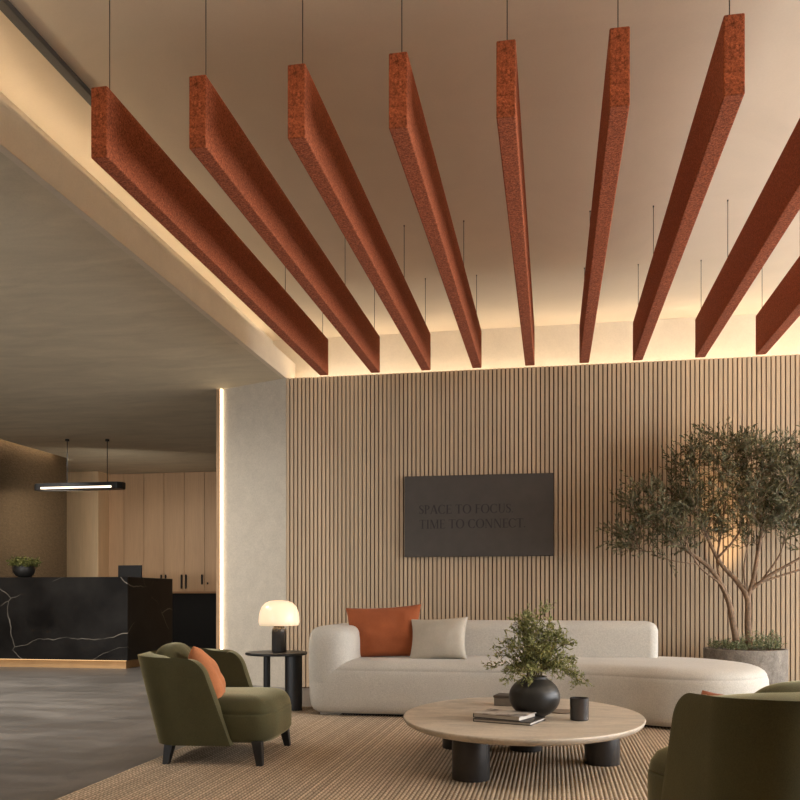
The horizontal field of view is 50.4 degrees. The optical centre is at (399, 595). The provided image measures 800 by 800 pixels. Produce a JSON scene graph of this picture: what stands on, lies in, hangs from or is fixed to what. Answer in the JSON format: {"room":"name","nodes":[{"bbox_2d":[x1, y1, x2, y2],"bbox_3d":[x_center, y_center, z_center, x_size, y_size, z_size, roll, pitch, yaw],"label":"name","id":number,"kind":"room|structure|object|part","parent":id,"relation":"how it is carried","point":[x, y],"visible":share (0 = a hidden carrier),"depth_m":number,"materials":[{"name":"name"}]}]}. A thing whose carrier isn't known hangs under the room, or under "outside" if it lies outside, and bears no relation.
{"room":"lobby","nodes":[
{"label":"lobby","id":0,"kind":"room"},
{"bbox_2d":[12,565,35,576],"bbox_3d":[-5.353,-0.351,12.101,0.306,0.178,0.306,0,0,10],"label":"bowl","id":1,"kind":"object","parent":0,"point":[19,570],"depth_m":11.99,"materials":[{"name":"black ceramic"}]},
{"bbox_2d":[0,439,66,576],"bbox_3d":[-7.481,-0.810,6.224,0.200,3.620,17.620,0,0,10],"label":"wall","id":2,"kind":"structure","parent":0,"point":[33,523],"depth_m":13.89,"materials":[{"name":"brown paint"}]},
{"bbox_2d":[0,152,281,473],"bbox_3d":[-5.573,-2.498,7.193,7.696,0.244,20.200,0,0,10],"label":"ceiling","id":3,"kind":"structure","parent":0,"point":[95,348],"depth_m":8.36,"materials":[{"name":"beige paint"}]},
{"bbox_2d":[34,439,125,491],"bbox_3d":[-4.864,-1.993,12.906,1.450,0.766,0.223,0,0,10],"label":"pendant light","id":4,"kind":"object","parent":3,"relation":"hanging from","point":[78,486],"visible":1,"depth_m":12.84,"materials":[{"name":"black paint"}]},
{"bbox_2d":[41,486,110,488],"bbox_3d":[-4.883,-1.636,12.798,1.160,0.028,0.003,0,0,10],"label":"diffuser","id":5,"kind":"object","parent":4,"relation":"attached to","point":[42,487],"depth_m":12.80,"materials":[{"name":"white plastic"}]},
{"bbox_2d":[0,666,311,799],"bbox_3d":[-1.317,1.050,6.839,17.000,0.100,21.000,0,0,10],"label":"floor","id":6,"kind":"structure","parent":0,"point":[64,731],"depth_m":6.37,"materials":[{"name":"stone"}]},
{"bbox_2d":[0,577,171,668],"bbox_3d":[-4.896,0.369,12.558,2.620,1.262,1.400,0,0,10],"label":"reception desk","id":7,"kind":"object","parent":6,"relation":"on","point":[56,622],"visible":0.84,"depth_m":11.84,"materials":[{"name":"black stone"}]},
{"bbox_2d":[6,556,41,576],"bbox_3d":[-5.340,-0.419,12.101,0.490,0.314,0.481,0,0,10],"label":"potted plant","id":8,"kind":"object","parent":7,"relation":"on","point":[22,567],"visible":0.99,"depth_m":12.00,"materials":[{"name":"green plant"}]},
{"bbox_3d":[-5.014,0.311,11.898,2.620,1.147,0.060,0,0,10],"label":"panel","id":9,"kind":"part","parent":7,"relation":"part of","materials":[{"name":"black stone"}]},
{"bbox_2d":[19,659,118,660],"bbox_3d":[-5.011,0.889,11.889,2.550,0.006,0.018,0,0,10],"label":"light","id":10,"kind":"object","parent":7,"relation":"attached to","point":[19,659],"depth_m":11.82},
{"bbox_2d":[118,565,141,577],"bbox_3d":[-3.951,-0.205,12.470,0.370,0.490,0.180,0,0,10],"label":"monitor","id":11,"kind":"object","parent":7,"relation":"on","point":[123,570],"visible":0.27,"depth_m":12.44,"materials":[{"name":"black plastic"}]},
{"bbox_3d":[-3.631,0.311,12.362,0.060,1.147,1.340,0,0,10],"label":"panel","id":12,"kind":"part","parent":7,"relation":"part of","materials":[{"name":"black stone"}]},
{"bbox_2d":[67,471,109,576],"bbox_3d":[-6.230,-0.688,16.555,1.106,3.376,0.600,0,0,10],"label":"wall","id":13,"kind":"structure","parent":6,"relation":"on","point":[87,511],"depth_m":16.23,"materials":[{"name":"beige paint"}]},
{"bbox_2d":[172,591,215,648],"bbox_3d":[-3.959,0.458,16.489,3.400,1.085,0.910,0,0,10],"label":"base cabinet","id":14,"kind":"object","parent":6,"relation":"on","point":[193,612],"depth_m":16.05,"materials":[{"name":"black wood"}]},
{"bbox_2d":[109,473,143,577],"bbox_3d":[-5.299,-1.228,16.836,0.830,2.287,0.680,0,0,10],"label":"storage cabinet","id":15,"kind":"object","parent":14,"relation":"on","point":[126,507],"visible":0.5,"depth_m":16.49,"materials":[{"name":"brown wood"}]},
{"bbox_3d":[-5.561,-1.233,16.547,0.407,2.266,0.020,0,0,10],"label":"door","id":16,"kind":"part","parent":15,"relation":"part of","materials":[{"name":"brown wood"}]},
{"bbox_3d":[-5.153,-1.233,16.474,0.407,2.266,0.020,0,0,10],"label":"door","id":17,"kind":"part","parent":15,"relation":"part of","materials":[{"name":"brown wood"}]},
{"bbox_2d":[144,472,183,591],"bbox_3d":[-4.485,-1.228,16.672,0.830,2.287,0.715,0,0,10],"label":"storage cabinet","id":18,"kind":"object","parent":14,"relation":"on","point":[163,492],"visible":0.67,"depth_m":16.35,"materials":[{"name":"brown wood"}]},
{"bbox_3d":[-4.745,-1.233,16.401,0.407,2.266,0.020,0,0,10],"label":"door","id":19,"kind":"part","parent":18,"relation":"part of","materials":[{"name":"brown wood"}]},
{"bbox_3d":[-4.336,-1.233,16.328,0.407,2.266,0.020,0,0,10],"label":"door","id":20,"kind":"part","parent":18,"relation":"part of","materials":[{"name":"brown wood"}]},
{"bbox_2d":[184,471,215,590],"bbox_3d":[-3.668,-1.228,16.526,0.830,2.287,0.715,0,0,10],"label":"storage cabinet","id":21,"kind":"object","parent":14,"relation":"on","point":[199,487],"visible":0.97,"depth_m":16.23,"materials":[{"name":"brown wood"}]},
{"bbox_3d":[-3.927,-1.233,16.255,0.407,2.266,0.020,0,0,10],"label":"door","id":22,"kind":"part","parent":21,"relation":"part of","materials":[{"name":"brown wood"}]},
{"bbox_3d":[-3.519,-1.233,16.182,0.407,2.266,0.020,0,0,10],"label":"door","id":23,"kind":"part","parent":21,"relation":"part of","materials":[{"name":"brown wood"}]},
{"bbox_2d":[56,706,670,799],"bbox_3d":[1.097,0.991,3.258,5.750,0.016,7.800,0,0,10],"label":"area rug","id":24,"kind":"object","parent":6,"relation":"on","point":[328,757],"visible":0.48,"depth_m":4.74,"materials":[{"name":"carpet"}]},
{"bbox_2d":[137,642,290,765],"bbox_3d":[-1.138,0.637,5.299,0.848,0.696,0.850,0,0,6],"label":"armchair","id":25,"kind":"object","parent":24,"relation":"on","point":[186,709],"visible":0.98,"depth_m":4.93,"materials":[{"name":"green fabric"}]},
{"bbox_3d":[-1.354,0.914,5.002,0.070,0.140,0.066,0,0,6],"label":"leg","id":26,"kind":"part","parent":25,"relation":"part of","materials":[{"name":"black paint"}]},
{"bbox_2d":[156,642,190,658],"bbox_3d":[-1.370,0.479,5.264,0.215,0.403,0.488,-17,-2,6],"label":"cushion","id":27,"kind":"object","parent":25,"relation":"on","point":[173,650],"depth_m":5.15,"materials":[{"name":"green fabric"}]},
{"bbox_2d":[188,646,225,697],"bbox_3d":[-1.189,0.513,5.221,0.238,0.426,0.452,0,0,-8],"label":"throw pillow","id":28,"kind":"object","parent":25,"relation":"on","point":[217,679],"visible":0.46,"depth_m":5.08,"materials":[{"name":"fabric"}]},
{"bbox_3d":[-1.043,0.723,5.289,0.656,0.273,0.691,0,0,6],"label":"seat","id":29,"kind":"part","parent":25,"relation":"part of","materials":[{"name":"green fabric"}]},
{"bbox_3d":[-0.825,0.914,4.945,0.070,0.140,0.066,0,0,6],"label":"leg","id":30,"kind":"part","parent":25,"relation":"part of","materials":[{"name":"black paint"}]},
{"bbox_3d":[-0.757,0.914,5.579,0.070,0.140,0.066,0,0,6],"label":"leg","id":31,"kind":"part","parent":25,"relation":"part of","materials":[{"name":"black paint"}]},
{"bbox_2d":[245,650,306,710],"bbox_3d":[-1.075,0.736,7.395,0.536,0.498,0.536,0,0,10],"label":"side table","id":32,"kind":"object","parent":24,"relation":"on","point":[293,658],"visible":0.88,"depth_m":7.29,"materials":[{"name":"black metal"}]},
{"bbox_3d":[-1.157,0.747,7.389,0.060,0.476,0.060,0,0,10],"label":"leg","id":33,"kind":"part","parent":32,"relation":"part of","materials":[{"name":"black metal"}]},
{"bbox_2d":[259,600,299,651],"bbox_3d":[-1.050,0.262,7.390,0.352,0.450,0.352,0,0,10],"label":"table lamp","id":34,"kind":"object","parent":32,"relation":"on","point":[279,614],"visible":1,"depth_m":7.28,"materials":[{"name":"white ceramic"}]},
{"bbox_3d":[-1.050,0.146,7.390,0.352,0.219,0.352,0,0,10],"label":"lamp shade","id":35,"kind":"part","parent":34,"relation":"part of","materials":[{"name":"white glass"}]},
{"bbox_3d":[-0.916,0.747,7.316,0.149,0.476,0.062,0,0,10],"label":"leg","id":36,"kind":"part","parent":32,"relation":"part of","materials":[{"name":"black metal"}]},
{"bbox_2d":[403,697,645,782],"bbox_3d":[0.725,0.842,5.031,1.400,0.284,1.780,0,0,10],"label":"coffee table","id":37,"kind":"object","parent":24,"relation":"on","point":[469,741],"visible":0.9,"depth_m":4.59,"materials":[{"name":"wood"}]},
{"bbox_3d":[0.378,0.862,5.520,0.204,0.246,0.204,0,0,10],"label":"leg","id":38,"kind":"part","parent":37,"relation":"part of","materials":[{"name":"metal"}]},
{"bbox_3d":[0.382,0.862,4.579,0.204,0.246,0.204,0,0,10],"label":"leg","id":39,"kind":"part","parent":37,"relation":"part of","materials":[{"name":"metal"}]},
{"bbox_2d":[493,693,510,705],"bbox_3d":[0.746,0.667,5.452,0.268,0.066,0.148,0,0,20],"label":"trinket box","id":40,"kind":"object","parent":37,"relation":"on","point":[500,699],"visible":0.42,"depth_m":5.42,"materials":[{"name":"wood"}]},
{"bbox_3d":[0.746,0.642,5.452,0.268,0.016,0.148,0,0,20],"label":"lid","id":41,"kind":"part","parent":40,"relation":"part of","materials":[{"name":"wood"}]},
{"bbox_2d":[473,716,544,725],"bbox_3d":[0.614,0.691,4.766,0.340,0.018,0.240,0,0,28],"label":"book","id":42,"kind":"object","parent":37,"relation":"on","point":[529,722],"visible":0.55,"depth_m":4.67,"materials":[{"name":"paper"}]},
{"bbox_2d":[473,709,535,721],"bbox_3d":[0.590,0.669,4.786,0.290,0.026,0.210,0,0,34],"label":"book","id":43,"kind":"object","parent":42,"relation":"on","point":[499,714],"visible":1,"depth_m":4.74,"materials":[{"name":"paper"}]},
{"bbox_3d":[0.806,0.862,5.443,0.204,0.246,0.204,0,0,10],"label":"leg","id":44,"kind":"part","parent":37,"relation":"part of","materials":[{"name":"metal"}]},
{"bbox_2d":[509,675,559,716],"bbox_3d":[0.778,0.581,4.920,0.295,0.238,0.295,0,0,10],"label":"vase","id":45,"kind":"object","parent":37,"relation":"on","point":[542,697],"visible":0.87,"depth_m":4.81,"materials":[{"name":"black ceramic"}]},
{"bbox_2d":[481,599,593,689],"bbox_3d":[0.792,0.287,4.940,0.621,0.547,0.614,0,0,-16],"label":"bouquet","id":46,"kind":"object","parent":45,"relation":"in","point":[529,663],"visible":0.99,"depth_m":4.86,"materials":[{"name":"green plant"}]},
{"bbox_2d":[552,709,569,713],"bbox_3d":[0.978,0.696,5.128,0.176,0.008,0.176,0,0,10],"label":"coaster","id":47,"kind":"object","parent":37,"relation":"on","point":[556,711],"visible":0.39,"depth_m":5.09,"materials":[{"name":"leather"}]},
{"bbox_2d":[570,697,588,720],"bbox_3d":[1.012,0.637,4.797,0.106,0.126,0.106,0,0,10],"label":"cup","id":48,"kind":"object","parent":37,"relation":"on","point":[579,706],"visible":1,"depth_m":4.75,"materials":[{"name":"black ceramic"}]},
{"bbox_3d":[1.188,0.862,4.999,0.204,0.246,0.204,0,0,10],"label":"leg","id":49,"kind":"part","parent":37,"relation":"part of","materials":[{"name":"metal"}]},
{"bbox_2d":[309,620,768,727],"bbox_3d":[1.073,0.605,7.094,3.687,0.762,1.588,0,0,10],"label":"sofa","id":50,"kind":"object","parent":24,"relation":"on","point":[624,667],"visible":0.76,"depth_m":6.87,"materials":[{"name":"white fabric"}]},
{"bbox_3d":[-0.506,0.502,7.561,0.415,0.495,1.223,0,0,10],"label":"armrest","id":51,"kind":"part","parent":50,"relation":"part of","materials":[{"name":"beige fabric"}]},
{"bbox_2d":[346,604,420,656],"bbox_3d":[-0.144,0.315,7.435,0.682,0.484,0.272,0,0,3],"label":"throw pillow","id":52,"kind":"object","parent":50,"relation":"on","point":[382,631],"visible":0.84,"depth_m":7.34,"materials":[{"name":"orange fabric"}]},
{"bbox_2d":[410,617,467,658],"bbox_3d":[0.327,0.365,7.225,0.514,0.377,0.226,0,0,13],"label":"throw pillow","id":53,"kind":"object","parent":50,"relation":"on","point":[438,638],"visible":0.99,"depth_m":7.16,"materials":[{"name":"fabric"}]},
{"bbox_3d":[1.073,0.747,7.092,3.686,0.438,1.585,0,0,10],"label":"seat","id":54,"kind":"part","parent":50,"relation":"part of","materials":[{"name":"beige fabric"}]},
{"bbox_3d":[0.892,0.431,7.688,2.750,0.418,0.410,0,0,10],"label":"backrest","id":55,"kind":"part","parent":50,"relation":"part of","materials":[{"name":"beige fabric"}]},
{"bbox_2d":[648,680,799,799],"bbox_3d":[1.391,0.630,3.026,0.897,0.710,0.894,0,0,-14],"label":"armchair","id":56,"kind":"object","parent":24,"relation":"on","point":[746,746],"visible":1,"depth_m":2.69,"materials":[{"name":"green fabric"}]},
{"bbox_3d":[1.367,0.709,3.125,0.729,0.288,0.692,0,0,-14],"label":"seat","id":57,"kind":"part","parent":56,"relation":"part of","materials":[{"name":"green fabric"}]},
{"bbox_2d":[701,690,722,695],"bbox_3d":[1.144,0.442,2.976,0.123,0.223,0.260,0,0,-12],"label":"throw pillow","id":58,"kind":"object","parent":56,"relation":"on","point":[703,692],"visible":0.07,"depth_m":3.04,"materials":[{"name":"orange fabric"}]},
{"bbox_2d":[755,680,799,692],"bbox_3d":[1.317,0.476,2.799,0.514,0.425,0.227,0,17,-14],"label":"cushion","id":59,"kind":"object","parent":56,"relation":"on","point":[790,686],"depth_m":2.71,"materials":[{"name":"green fabric"}]},
{"bbox_2d":[596,415,799,684],"bbox_3d":[3.107,-0.335,7.918,2.542,2.670,1.045,0,0,10],"label":"tree","id":60,"kind":"object","parent":6,"relation":"on","point":[774,661],"visible":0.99,"depth_m":7.86,"materials":[{"name":"green plant"}]},
{"bbox_3d":[3.222,0.745,7.937,0.737,0.510,0.737,0,0,10],"label":"planter","id":61,"kind":"part","parent":60,"relation":"part of","materials":[{"name":"concrete"}]},
{"bbox_2d":[223,378,285,687],"bbox_3d":[-1.580,-0.688,9.781,1.098,3.376,0.566,0,0,30],"label":"wall","id":62,"kind":"structure","parent":0,"point":[254,415],"depth_m":9.52,"materials":[{"name":"grey paint"}]},
{"bbox_2d":[216,389,219,648],"bbox_3d":[-1.976,-0.688,9.948,0.056,3.376,0.430,0,0,32],"label":"trim","id":63,"kind":"structure","parent":62,"relation":"attached to","point":[217,390],"depth_m":9.77,"materials":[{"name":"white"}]},
{"bbox_2d":[220,389,222,648],"bbox_3d":[-2.042,-0.702,9.773,0.016,3.344,0.056,0,0,32],"label":"light","id":64,"kind":"object","parent":62,"relation":"attached to","point":[221,390],"visible":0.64,"depth_m":9.75,"materials":[{"name":"white plastic"}]},
{"bbox_2d":[0,0,799,340],"bbox_3d":[1.893,-2.950,2.404,9.120,0.100,13.400,0,0,10],"label":"ceiling","id":65,"kind":"structure","parent":0,"point":[156,46],"depth_m":5.10,"materials":[{"name":"paint"}]},
{"bbox_2d":[0,0,90,105],"bbox_3d":[-2.096,-2.882,3.219,0.060,0.035,9.600,0,0,10],"label":"ceiling track","id":66,"kind":"object","parent":65,"relation":"attached to","point":[7,8],"visible":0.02,"depth_m":4.46,"materials":[{"name":"black metal"}]},
{"bbox_2d":[91,0,327,374],"bbox_3d":[-1.067,-2.486,5.997,0.084,0.829,4.030,0,0,10],"label":"ceiling baffle","id":67,"kind":"object","parent":65,"relation":"hanging from","point":[120,145],"depth_m":4.94,"materials":[{"name":"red fabric"}]},
{"bbox_2d":[189,0,379,372],"bbox_3d":[-0.582,-2.486,5.910,0.084,0.829,4.030,0,0,10],"label":"ceiling baffle","id":68,"kind":"object","parent":65,"relation":"hanging from","point":[216,138],"depth_m":4.80,"materials":[{"name":"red fabric"}]},
{"bbox_2d":[288,0,430,370],"bbox_3d":[-0.114,-2.486,5.826,0.084,0.829,4.030,0,0,10],"label":"ceiling baffle","id":69,"kind":"object","parent":65,"relation":"hanging from","point":[312,134],"depth_m":4.67,"materials":[{"name":"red fabric"}]},
{"bbox_2d":[389,0,481,367],"bbox_3d":[0.345,-2.486,5.744,0.084,0.829,4.030,0,0,10],"label":"ceiling baffle","id":70,"kind":"object","parent":65,"relation":"hanging from","point":[408,129],"depth_m":4.51,"materials":[{"name":"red fabric"}]},
{"bbox_2d":[496,0,534,365],"bbox_3d":[0.813,-2.486,5.660,0.084,0.829,4.030,0,0,10],"label":"ceiling baffle","id":71,"kind":"object","parent":65,"relation":"hanging from","point":[508,115],"depth_m":4.24,"materials":[{"name":"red fabric"}]},
{"bbox_2d":[579,0,629,362],"bbox_3d":[1.284,-2.486,5.576,0.084,0.829,4.030,0,0,10],"label":"ceiling baffle","id":72,"kind":"object","parent":65,"relation":"hanging from","point":[616,91],"depth_m":4.19,"materials":[{"name":"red fabric"}]},
{"bbox_2d":[633,0,744,360],"bbox_3d":[1.736,-2.486,5.495,0.084,0.829,4.030,0,0,10],"label":"ceiling baffle","id":73,"kind":"object","parent":65,"relation":"hanging from","point":[723,90],"depth_m":4.27,"materials":[{"name":"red fabric"}]},
{"bbox_2d":[695,118,799,357],"bbox_3d":[2.253,-2.486,5.403,0.084,0.829,4.030,0,0,10],"label":"ceiling baffle","id":74,"kind":"object","parent":65,"relation":"hanging from","point":[777,205],"depth_m":5.28,"materials":[{"name":"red fabric"}]},
{"bbox_2d":[756,256,799,354],"bbox_3d":[2.743,-2.486,5.315,0.084,0.829,4.030,0,0,10],"label":"ceiling baffle","id":75,"kind":"object","parent":65,"relation":"hanging from","point":[781,310],"depth_m":6.57,"materials":[{"name":"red fabric"}]},
{"bbox_2d":[273,314,799,377],"bbox_3d":[2.992,-1.000,8.780,9.200,4.000,0.460,0,0,10],"label":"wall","id":76,"kind":"structure","parent":0,"point":[671,339],"depth_m":9.10,"materials":[{"name":"beige paint"}]},
{"bbox_2d":[0,91,272,342],"bbox_3d":[-2.616,-2.810,3.211,0.040,0.380,13.400,0,0,10],"label":"trim","id":77,"kind":"structure","parent":76,"relation":"attached to","point":[11,104],"depth_m":6.16,"materials":[{"name":"beige paint"}]},
{"bbox_2d":[0,98,295,378],"bbox_3d":[-2.372,-2.498,3.091,0.050,0.244,13.250,0,0,10],"label":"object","id":78,"kind":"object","parent":76,"relation":"attached to","point":[20,142],"depth_m":5.71,"materials":[{"name":"beige paint"}]},
{"bbox_2d":[286,354,799,687],"bbox_3d":[3.119,-0.686,8.504,8.854,3.372,0.040,0,0,10],"label":"wall","id":79,"kind":"structure","parent":0,"point":[352,442],"depth_m":8.80,"materials":[{"name":"brown wood"}]},
{"bbox_2d":[404,473,553,556],"bbox_3d":[0.814,-0.837,8.867,1.551,0.850,0.056,0,0,10],"label":"wall sign","id":80,"kind":"object","parent":79,"relation":"attached to","point":[488,515],"visible":1,"depth_m":8.84,"materials":[{"name":"black metal"}]}
]}

